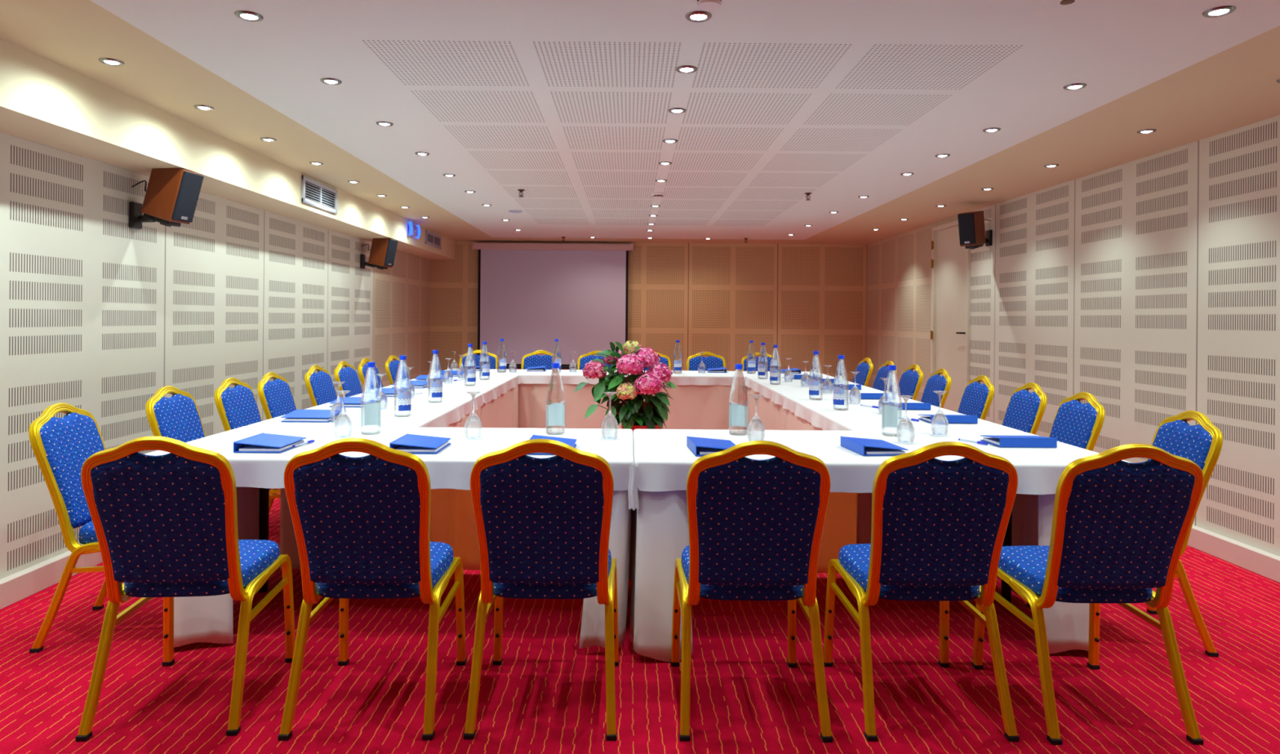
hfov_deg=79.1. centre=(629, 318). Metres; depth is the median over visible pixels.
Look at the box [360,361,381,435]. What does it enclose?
water bottle
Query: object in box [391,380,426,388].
ring binder
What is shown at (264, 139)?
recessed light
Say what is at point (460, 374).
wine glass
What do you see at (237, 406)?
banquet chair
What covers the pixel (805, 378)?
wine glass
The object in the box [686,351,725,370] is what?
banquet chair
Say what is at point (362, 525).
banquet chair
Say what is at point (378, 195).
recessed light
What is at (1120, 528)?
banquet chair
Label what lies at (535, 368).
ring binder
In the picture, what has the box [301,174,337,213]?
air vent
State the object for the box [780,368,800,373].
ring binder
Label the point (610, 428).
wine glass
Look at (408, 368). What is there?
wine glass
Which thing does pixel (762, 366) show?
water bottle
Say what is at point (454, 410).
tablecloth
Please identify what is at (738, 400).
water bottle
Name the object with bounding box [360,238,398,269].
wall speaker
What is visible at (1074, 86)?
recessed light
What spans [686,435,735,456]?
ring binder
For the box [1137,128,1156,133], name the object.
recessed light
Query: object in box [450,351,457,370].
wine glass
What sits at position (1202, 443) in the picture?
banquet chair
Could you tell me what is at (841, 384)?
water bottle
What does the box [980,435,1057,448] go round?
ring binder
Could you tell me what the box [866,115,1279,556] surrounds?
wall
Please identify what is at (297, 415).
ring binder
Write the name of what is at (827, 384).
wine glass
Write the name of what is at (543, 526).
banquet chair
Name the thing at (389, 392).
ring binder
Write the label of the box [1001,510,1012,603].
folding table
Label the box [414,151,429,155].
recessed light
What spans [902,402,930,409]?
ring binder
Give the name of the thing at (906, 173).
recessed light
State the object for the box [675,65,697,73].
recessed light
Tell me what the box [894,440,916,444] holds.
coaster
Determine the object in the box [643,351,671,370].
banquet chair
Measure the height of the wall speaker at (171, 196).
0.369 m
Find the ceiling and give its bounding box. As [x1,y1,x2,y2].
[0,0,1279,244]
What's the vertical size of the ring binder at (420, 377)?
0.044 m
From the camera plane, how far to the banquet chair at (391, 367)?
7.35 m
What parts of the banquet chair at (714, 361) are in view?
backrest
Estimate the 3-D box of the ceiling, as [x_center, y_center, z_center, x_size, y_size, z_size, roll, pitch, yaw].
[0.274,-1.143,4.710,6.450,0.120,12.860,0,0,0]
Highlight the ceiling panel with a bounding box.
[90,0,1279,239]
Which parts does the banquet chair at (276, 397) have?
leg, frame, backrest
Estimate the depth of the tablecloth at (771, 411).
6.52 m
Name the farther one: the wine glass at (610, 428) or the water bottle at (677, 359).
the water bottle at (677, 359)
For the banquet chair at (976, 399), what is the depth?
5.29 m
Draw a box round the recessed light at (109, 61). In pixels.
[98,57,124,66]
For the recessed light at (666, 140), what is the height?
0.010 m
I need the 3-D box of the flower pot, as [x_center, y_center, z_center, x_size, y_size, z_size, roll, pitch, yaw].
[0.091,1.065,6.000,0.316,0.512,0.316,0,0,0]
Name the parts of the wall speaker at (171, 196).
wall plate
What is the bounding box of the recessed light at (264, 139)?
[259,137,276,142]
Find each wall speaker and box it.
[128,168,204,229]
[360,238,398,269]
[957,210,991,249]
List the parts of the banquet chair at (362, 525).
leg, leg, backrest, frame, seat, leg, leg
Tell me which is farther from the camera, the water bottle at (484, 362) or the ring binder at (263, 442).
the water bottle at (484, 362)
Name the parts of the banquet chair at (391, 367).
backrest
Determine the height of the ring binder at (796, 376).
0.044 m
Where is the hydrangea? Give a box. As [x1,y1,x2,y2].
[573,340,676,432]
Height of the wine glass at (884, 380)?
0.215 m
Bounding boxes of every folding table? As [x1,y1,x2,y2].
[258,488,269,592]
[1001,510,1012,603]
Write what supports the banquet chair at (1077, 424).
on the floor
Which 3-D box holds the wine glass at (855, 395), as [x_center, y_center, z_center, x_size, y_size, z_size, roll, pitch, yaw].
[1.536,0.471,5.280,0.081,0.215,0.081,0,0,0]
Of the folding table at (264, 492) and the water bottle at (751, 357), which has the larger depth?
the water bottle at (751, 357)
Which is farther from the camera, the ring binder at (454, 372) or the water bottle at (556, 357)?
the water bottle at (556, 357)
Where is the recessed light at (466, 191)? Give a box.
[464,190,475,192]
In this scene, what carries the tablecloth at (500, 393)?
on the folding table
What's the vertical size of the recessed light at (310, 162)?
0.010 m
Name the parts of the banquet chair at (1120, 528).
leg, leg, seat, leg, frame, backrest, leg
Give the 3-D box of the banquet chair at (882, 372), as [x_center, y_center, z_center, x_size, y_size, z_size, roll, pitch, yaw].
[2.125,0.864,7.180,0.604,0.947,0.479,0,0,0]
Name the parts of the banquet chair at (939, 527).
leg, leg, seat, frame, leg, backrest, leg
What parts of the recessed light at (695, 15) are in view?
bulb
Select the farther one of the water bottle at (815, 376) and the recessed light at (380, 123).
the water bottle at (815, 376)
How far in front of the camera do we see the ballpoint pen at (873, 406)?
5.04 m
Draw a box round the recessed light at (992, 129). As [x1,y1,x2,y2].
[982,127,1000,132]
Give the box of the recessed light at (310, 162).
[309,161,323,164]
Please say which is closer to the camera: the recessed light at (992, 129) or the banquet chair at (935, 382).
the recessed light at (992, 129)
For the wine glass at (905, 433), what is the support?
on the coaster at (896, 442)
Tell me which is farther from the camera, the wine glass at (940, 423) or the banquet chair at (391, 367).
the banquet chair at (391, 367)
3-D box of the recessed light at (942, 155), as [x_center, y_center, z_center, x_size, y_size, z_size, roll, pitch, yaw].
[2.023,-1.052,5.010,0.094,0.010,0.094,0,0,0]
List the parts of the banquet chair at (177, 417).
frame, backrest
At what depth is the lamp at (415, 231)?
8.72 m
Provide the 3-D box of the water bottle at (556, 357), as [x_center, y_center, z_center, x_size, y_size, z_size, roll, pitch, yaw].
[-0.763,0.388,8.070,0.097,0.347,0.097,0,0,20]
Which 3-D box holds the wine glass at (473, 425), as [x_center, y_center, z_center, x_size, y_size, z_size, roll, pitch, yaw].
[-0.734,0.453,3.630,0.081,0.215,0.081,0,0,0]
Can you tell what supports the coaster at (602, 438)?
on the tablecloth at (209, 619)
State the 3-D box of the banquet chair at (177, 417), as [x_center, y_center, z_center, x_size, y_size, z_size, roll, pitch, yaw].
[-2.149,0.829,4.075,0.604,0.947,0.479,0,0,-3]
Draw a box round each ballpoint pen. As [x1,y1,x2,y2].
[292,440,315,447]
[860,404,878,408]
[958,438,987,444]
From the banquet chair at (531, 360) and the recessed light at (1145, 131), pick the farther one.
the banquet chair at (531, 360)
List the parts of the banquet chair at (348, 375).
backrest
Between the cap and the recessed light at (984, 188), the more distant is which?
the cap
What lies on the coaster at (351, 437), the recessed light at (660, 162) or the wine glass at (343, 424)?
the wine glass at (343, 424)
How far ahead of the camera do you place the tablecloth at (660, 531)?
3.10 m
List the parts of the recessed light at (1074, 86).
bulb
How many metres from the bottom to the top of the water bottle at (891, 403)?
0.347 m
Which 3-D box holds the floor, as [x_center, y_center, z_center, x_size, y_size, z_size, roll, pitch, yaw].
[0.254,1.372,4.710,6.610,0.100,13.020,0,0,0]
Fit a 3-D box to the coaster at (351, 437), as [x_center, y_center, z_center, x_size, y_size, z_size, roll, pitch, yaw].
[-1.345,0.557,3.630,0.096,0.001,0.096,0,0,0]
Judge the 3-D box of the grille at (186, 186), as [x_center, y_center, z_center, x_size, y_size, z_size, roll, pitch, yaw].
[-2.495,-0.685,4.372,0.091,0.268,0.143,0,0,10]
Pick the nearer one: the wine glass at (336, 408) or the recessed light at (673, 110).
the recessed light at (673, 110)
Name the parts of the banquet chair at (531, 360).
backrest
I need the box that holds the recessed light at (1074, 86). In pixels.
[1062,83,1086,89]
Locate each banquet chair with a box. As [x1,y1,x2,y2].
[28,402,106,653]
[75,435,294,742]
[145,386,280,498]
[213,377,280,493]
[257,372,296,512]
[277,438,466,740]
[304,364,337,407]
[333,360,362,396]
[357,358,383,387]
[385,355,399,385]
[458,350,497,368]
[463,439,618,741]
[521,350,552,369]
[577,351,612,369]
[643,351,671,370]
[670,440,832,742]
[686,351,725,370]
[741,352,771,371]
[823,441,1019,742]
[852,357,873,386]
[872,360,897,391]
[898,364,923,400]
[920,368,951,408]
[957,375,994,420]
[971,444,1203,745]
[1001,382,1047,435]
[1026,410,1222,657]
[1048,391,1105,451]
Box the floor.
[0,488,1279,753]
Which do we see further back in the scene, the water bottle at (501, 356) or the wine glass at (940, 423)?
the water bottle at (501, 356)
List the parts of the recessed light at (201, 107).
bulb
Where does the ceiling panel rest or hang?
attached to the ceiling
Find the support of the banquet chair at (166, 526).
on the floor
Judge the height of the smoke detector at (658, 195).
0.044 m
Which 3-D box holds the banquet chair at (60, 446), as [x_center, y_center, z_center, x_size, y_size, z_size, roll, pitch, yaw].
[-2.116,0.830,3.280,0.604,0.947,0.479,0,0,-8]
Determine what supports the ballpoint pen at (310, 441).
on the tablecloth at (209, 619)
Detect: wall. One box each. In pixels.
[0,132,431,579]
[429,240,866,382]
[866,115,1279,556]
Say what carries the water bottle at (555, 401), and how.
on the tablecloth at (209, 619)
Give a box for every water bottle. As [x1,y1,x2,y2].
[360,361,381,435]
[393,355,411,417]
[427,350,442,403]
[464,343,475,386]
[479,341,489,380]
[497,338,506,373]
[545,363,565,435]
[551,338,560,372]
[672,340,682,373]
[728,364,748,435]
[746,340,755,373]
[757,342,768,379]
[769,344,781,385]
[808,351,822,399]
[832,355,848,410]
[881,364,902,436]
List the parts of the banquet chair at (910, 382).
backrest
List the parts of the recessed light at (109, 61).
bulb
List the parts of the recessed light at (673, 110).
bulb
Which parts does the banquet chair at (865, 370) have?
backrest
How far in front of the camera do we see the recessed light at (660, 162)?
5.31 m
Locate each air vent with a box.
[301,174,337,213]
[425,230,441,248]
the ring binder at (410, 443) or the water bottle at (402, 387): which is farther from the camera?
the water bottle at (402, 387)
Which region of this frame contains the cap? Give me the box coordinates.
[508,209,522,213]
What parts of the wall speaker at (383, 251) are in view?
wall plate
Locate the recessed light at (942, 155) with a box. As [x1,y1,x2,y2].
[934,153,950,157]
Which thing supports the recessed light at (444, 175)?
attached to the ceiling panel
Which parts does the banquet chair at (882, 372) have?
backrest, frame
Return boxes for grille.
[171,171,204,222]
[383,239,398,266]
[957,213,975,244]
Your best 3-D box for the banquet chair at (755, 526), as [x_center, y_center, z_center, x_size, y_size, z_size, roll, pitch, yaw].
[0.399,0.850,2.666,0.479,0.947,0.604,0,0,0]
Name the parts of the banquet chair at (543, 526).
leg, leg, backrest, frame, seat, leg, leg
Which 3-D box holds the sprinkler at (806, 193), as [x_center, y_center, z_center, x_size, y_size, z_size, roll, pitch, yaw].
[1.508,-1.031,6.550,0.060,0.060,0.059,0,0,0]
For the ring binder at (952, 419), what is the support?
on the tablecloth at (802, 413)
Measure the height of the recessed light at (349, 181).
0.010 m
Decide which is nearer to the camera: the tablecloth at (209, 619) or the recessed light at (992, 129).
the tablecloth at (209, 619)
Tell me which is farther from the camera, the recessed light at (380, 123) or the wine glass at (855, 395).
the wine glass at (855, 395)
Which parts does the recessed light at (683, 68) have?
bulb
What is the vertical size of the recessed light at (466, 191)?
0.010 m
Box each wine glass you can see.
[330,381,346,422]
[333,390,351,438]
[376,373,387,409]
[407,367,414,398]
[426,360,431,388]
[443,357,453,383]
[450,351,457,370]
[457,355,465,378]
[464,391,481,439]
[508,351,516,372]
[568,351,577,372]
[601,391,618,439]
[697,352,705,373]
[746,394,764,441]
[783,358,792,382]
[800,360,808,386]
[822,364,832,393]
[848,371,861,404]
[878,377,886,413]
[896,395,915,443]
[931,391,948,435]
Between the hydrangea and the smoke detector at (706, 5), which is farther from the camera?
the hydrangea
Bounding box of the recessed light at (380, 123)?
[375,120,393,126]
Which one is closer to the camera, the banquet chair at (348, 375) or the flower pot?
the flower pot
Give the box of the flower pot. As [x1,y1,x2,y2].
[621,422,661,432]
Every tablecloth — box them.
[144,426,639,648]
[247,393,484,427]
[383,374,520,428]
[444,368,630,429]
[628,429,1131,662]
[643,370,832,430]
[745,376,883,430]
[782,395,1022,431]
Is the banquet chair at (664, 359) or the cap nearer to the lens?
the cap
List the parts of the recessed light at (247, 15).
bulb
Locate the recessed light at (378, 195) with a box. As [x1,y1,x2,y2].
[376,194,386,196]
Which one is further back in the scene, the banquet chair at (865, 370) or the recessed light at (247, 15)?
the banquet chair at (865, 370)
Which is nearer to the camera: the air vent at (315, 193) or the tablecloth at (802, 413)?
the tablecloth at (802, 413)
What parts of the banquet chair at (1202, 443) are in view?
leg, backrest, frame, leg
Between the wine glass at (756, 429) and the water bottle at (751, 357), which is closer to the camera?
the wine glass at (756, 429)
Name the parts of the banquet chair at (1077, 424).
backrest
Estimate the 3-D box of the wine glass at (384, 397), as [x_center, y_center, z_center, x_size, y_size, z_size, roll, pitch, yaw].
[-1.524,0.447,4.740,0.081,0.215,0.081,0,0,0]
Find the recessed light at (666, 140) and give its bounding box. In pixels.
[662,138,678,142]
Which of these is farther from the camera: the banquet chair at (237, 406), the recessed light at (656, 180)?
the recessed light at (656, 180)
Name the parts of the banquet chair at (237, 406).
frame, backrest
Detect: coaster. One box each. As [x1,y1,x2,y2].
[332,435,353,439]
[462,436,483,439]
[600,437,619,439]
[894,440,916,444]
[929,433,950,436]
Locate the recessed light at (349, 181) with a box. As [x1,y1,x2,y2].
[347,180,359,182]
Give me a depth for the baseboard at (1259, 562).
4.22 m
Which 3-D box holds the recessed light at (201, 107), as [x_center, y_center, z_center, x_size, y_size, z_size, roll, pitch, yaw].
[-2.221,-1.098,4.040,0.094,0.010,0.094,0,0,0]
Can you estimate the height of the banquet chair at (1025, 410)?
0.947 m
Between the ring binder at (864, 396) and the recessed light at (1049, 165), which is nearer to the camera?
the recessed light at (1049, 165)
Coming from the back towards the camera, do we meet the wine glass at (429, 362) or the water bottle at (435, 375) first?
the wine glass at (429, 362)
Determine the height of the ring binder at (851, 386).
0.044 m
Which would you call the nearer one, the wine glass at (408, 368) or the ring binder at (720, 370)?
the wine glass at (408, 368)
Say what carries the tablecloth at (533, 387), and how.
on the folding table
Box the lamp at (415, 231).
[408,221,420,238]
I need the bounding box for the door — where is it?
[930,219,970,412]
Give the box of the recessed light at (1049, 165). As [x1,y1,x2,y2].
[1044,164,1058,167]
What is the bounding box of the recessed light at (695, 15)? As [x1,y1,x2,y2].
[685,10,711,22]
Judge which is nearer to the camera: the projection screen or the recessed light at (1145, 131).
the recessed light at (1145, 131)
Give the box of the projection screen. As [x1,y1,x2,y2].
[471,242,633,368]
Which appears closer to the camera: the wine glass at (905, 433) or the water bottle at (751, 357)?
the wine glass at (905, 433)
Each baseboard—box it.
[0,551,102,609]
[1186,524,1279,582]
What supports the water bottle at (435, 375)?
on the tablecloth at (454, 410)
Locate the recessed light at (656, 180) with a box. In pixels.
[655,179,666,182]
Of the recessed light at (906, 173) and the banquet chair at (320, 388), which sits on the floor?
the banquet chair at (320, 388)
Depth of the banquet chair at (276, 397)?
5.05 m
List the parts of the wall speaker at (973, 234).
wall plate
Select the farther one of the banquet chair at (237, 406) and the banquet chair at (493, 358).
the banquet chair at (493, 358)
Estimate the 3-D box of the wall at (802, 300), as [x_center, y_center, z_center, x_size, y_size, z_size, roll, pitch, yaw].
[0.265,0.022,11.080,6.450,2.600,0.120,0,0,0]
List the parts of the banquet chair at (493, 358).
backrest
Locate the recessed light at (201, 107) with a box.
[193,104,213,110]
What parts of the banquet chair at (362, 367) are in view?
backrest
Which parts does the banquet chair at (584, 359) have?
frame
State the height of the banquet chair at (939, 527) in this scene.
0.947 m
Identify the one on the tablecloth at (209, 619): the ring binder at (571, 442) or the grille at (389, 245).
the ring binder at (571, 442)
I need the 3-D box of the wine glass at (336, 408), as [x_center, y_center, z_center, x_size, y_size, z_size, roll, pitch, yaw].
[-1.554,0.446,4.130,0.081,0.215,0.081,0,0,0]
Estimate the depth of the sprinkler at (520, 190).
6.49 m
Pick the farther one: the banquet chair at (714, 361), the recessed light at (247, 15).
the banquet chair at (714, 361)
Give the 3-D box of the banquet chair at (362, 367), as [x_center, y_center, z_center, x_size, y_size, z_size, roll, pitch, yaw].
[-2.093,0.830,6.950,0.604,0.947,0.479,0,0,0]
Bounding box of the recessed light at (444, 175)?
[443,173,455,176]
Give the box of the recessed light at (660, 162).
[657,161,671,164]
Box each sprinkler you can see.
[517,189,524,197]
[804,192,811,200]
[1060,0,1075,4]
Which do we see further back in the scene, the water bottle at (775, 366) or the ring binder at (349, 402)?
the water bottle at (775, 366)
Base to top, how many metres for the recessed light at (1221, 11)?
0.010 m
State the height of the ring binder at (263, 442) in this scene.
0.044 m
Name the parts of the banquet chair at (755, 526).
leg, leg, seat, frame, backrest, leg, leg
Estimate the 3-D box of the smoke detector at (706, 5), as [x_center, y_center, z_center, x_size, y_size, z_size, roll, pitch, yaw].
[0.261,-1.049,2.550,0.124,0.044,0.124,0,0,0]
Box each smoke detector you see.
[650,191,665,199]
[692,0,724,10]
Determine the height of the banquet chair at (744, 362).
0.947 m
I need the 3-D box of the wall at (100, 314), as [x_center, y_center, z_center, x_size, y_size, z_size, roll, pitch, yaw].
[-2.900,-0.003,4.710,0.120,2.600,12.620,0,0,0]
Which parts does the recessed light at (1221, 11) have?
bulb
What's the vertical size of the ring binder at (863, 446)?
0.044 m
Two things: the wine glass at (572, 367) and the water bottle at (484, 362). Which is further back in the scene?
the wine glass at (572, 367)
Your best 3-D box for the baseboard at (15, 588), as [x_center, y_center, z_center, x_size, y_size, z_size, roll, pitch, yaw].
[-2.826,1.240,4.710,0.052,0.115,12.620,0,0,0]
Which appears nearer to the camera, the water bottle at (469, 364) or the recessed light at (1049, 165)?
the recessed light at (1049, 165)
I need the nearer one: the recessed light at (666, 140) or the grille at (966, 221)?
the recessed light at (666, 140)
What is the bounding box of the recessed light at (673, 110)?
[667,107,686,113]
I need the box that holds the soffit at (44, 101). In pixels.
[0,37,455,259]
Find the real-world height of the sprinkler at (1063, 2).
0.060 m
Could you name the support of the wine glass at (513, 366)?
on the coaster
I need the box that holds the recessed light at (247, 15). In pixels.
[234,10,263,22]
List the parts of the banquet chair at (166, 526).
leg, backrest, leg, frame, seat, leg, leg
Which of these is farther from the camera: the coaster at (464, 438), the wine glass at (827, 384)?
the wine glass at (827, 384)
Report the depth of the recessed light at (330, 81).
3.52 m
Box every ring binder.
[233,432,306,453]
[280,409,331,422]
[328,396,360,407]
[382,387,394,396]
[389,433,450,453]
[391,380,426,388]
[414,375,444,382]
[441,370,457,377]
[526,365,546,371]
[528,435,577,454]
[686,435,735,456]
[706,367,726,373]
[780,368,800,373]
[792,374,808,379]
[832,384,861,390]
[840,435,907,456]
[861,393,883,399]
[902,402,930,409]
[918,414,977,423]
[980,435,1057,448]
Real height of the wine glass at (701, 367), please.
0.215 m
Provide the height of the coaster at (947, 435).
0.001 m
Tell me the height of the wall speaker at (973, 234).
0.354 m
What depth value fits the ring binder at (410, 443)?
3.28 m
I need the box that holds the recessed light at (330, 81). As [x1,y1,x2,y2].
[320,77,342,84]
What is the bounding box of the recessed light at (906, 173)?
[900,172,914,175]
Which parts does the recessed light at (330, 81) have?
bulb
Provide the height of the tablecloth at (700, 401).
0.736 m
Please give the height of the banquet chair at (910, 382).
0.947 m
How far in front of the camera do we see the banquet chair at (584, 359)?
8.84 m
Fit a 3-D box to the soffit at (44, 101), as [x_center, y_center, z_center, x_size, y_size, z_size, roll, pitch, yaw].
[-2.655,-0.972,4.710,0.355,0.268,12.620,0,0,0]
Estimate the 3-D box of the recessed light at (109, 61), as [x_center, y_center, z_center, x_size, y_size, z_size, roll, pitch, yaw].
[-2.221,-1.098,3.320,0.094,0.010,0.094,0,0,0]
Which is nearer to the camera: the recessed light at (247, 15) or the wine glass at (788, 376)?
the recessed light at (247, 15)
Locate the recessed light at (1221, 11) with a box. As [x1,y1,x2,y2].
[1201,5,1235,17]
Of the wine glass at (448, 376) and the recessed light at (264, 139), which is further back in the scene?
the wine glass at (448, 376)
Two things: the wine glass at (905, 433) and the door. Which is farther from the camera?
the door
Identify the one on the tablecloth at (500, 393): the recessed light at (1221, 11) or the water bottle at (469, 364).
the water bottle at (469, 364)
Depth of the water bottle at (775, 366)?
6.75 m
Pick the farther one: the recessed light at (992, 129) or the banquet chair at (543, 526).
the recessed light at (992, 129)
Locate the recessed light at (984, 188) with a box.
[981,187,993,190]
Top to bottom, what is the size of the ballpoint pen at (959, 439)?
0.012 m
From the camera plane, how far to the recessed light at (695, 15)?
2.73 m
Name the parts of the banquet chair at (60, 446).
leg, frame, backrest, seat, leg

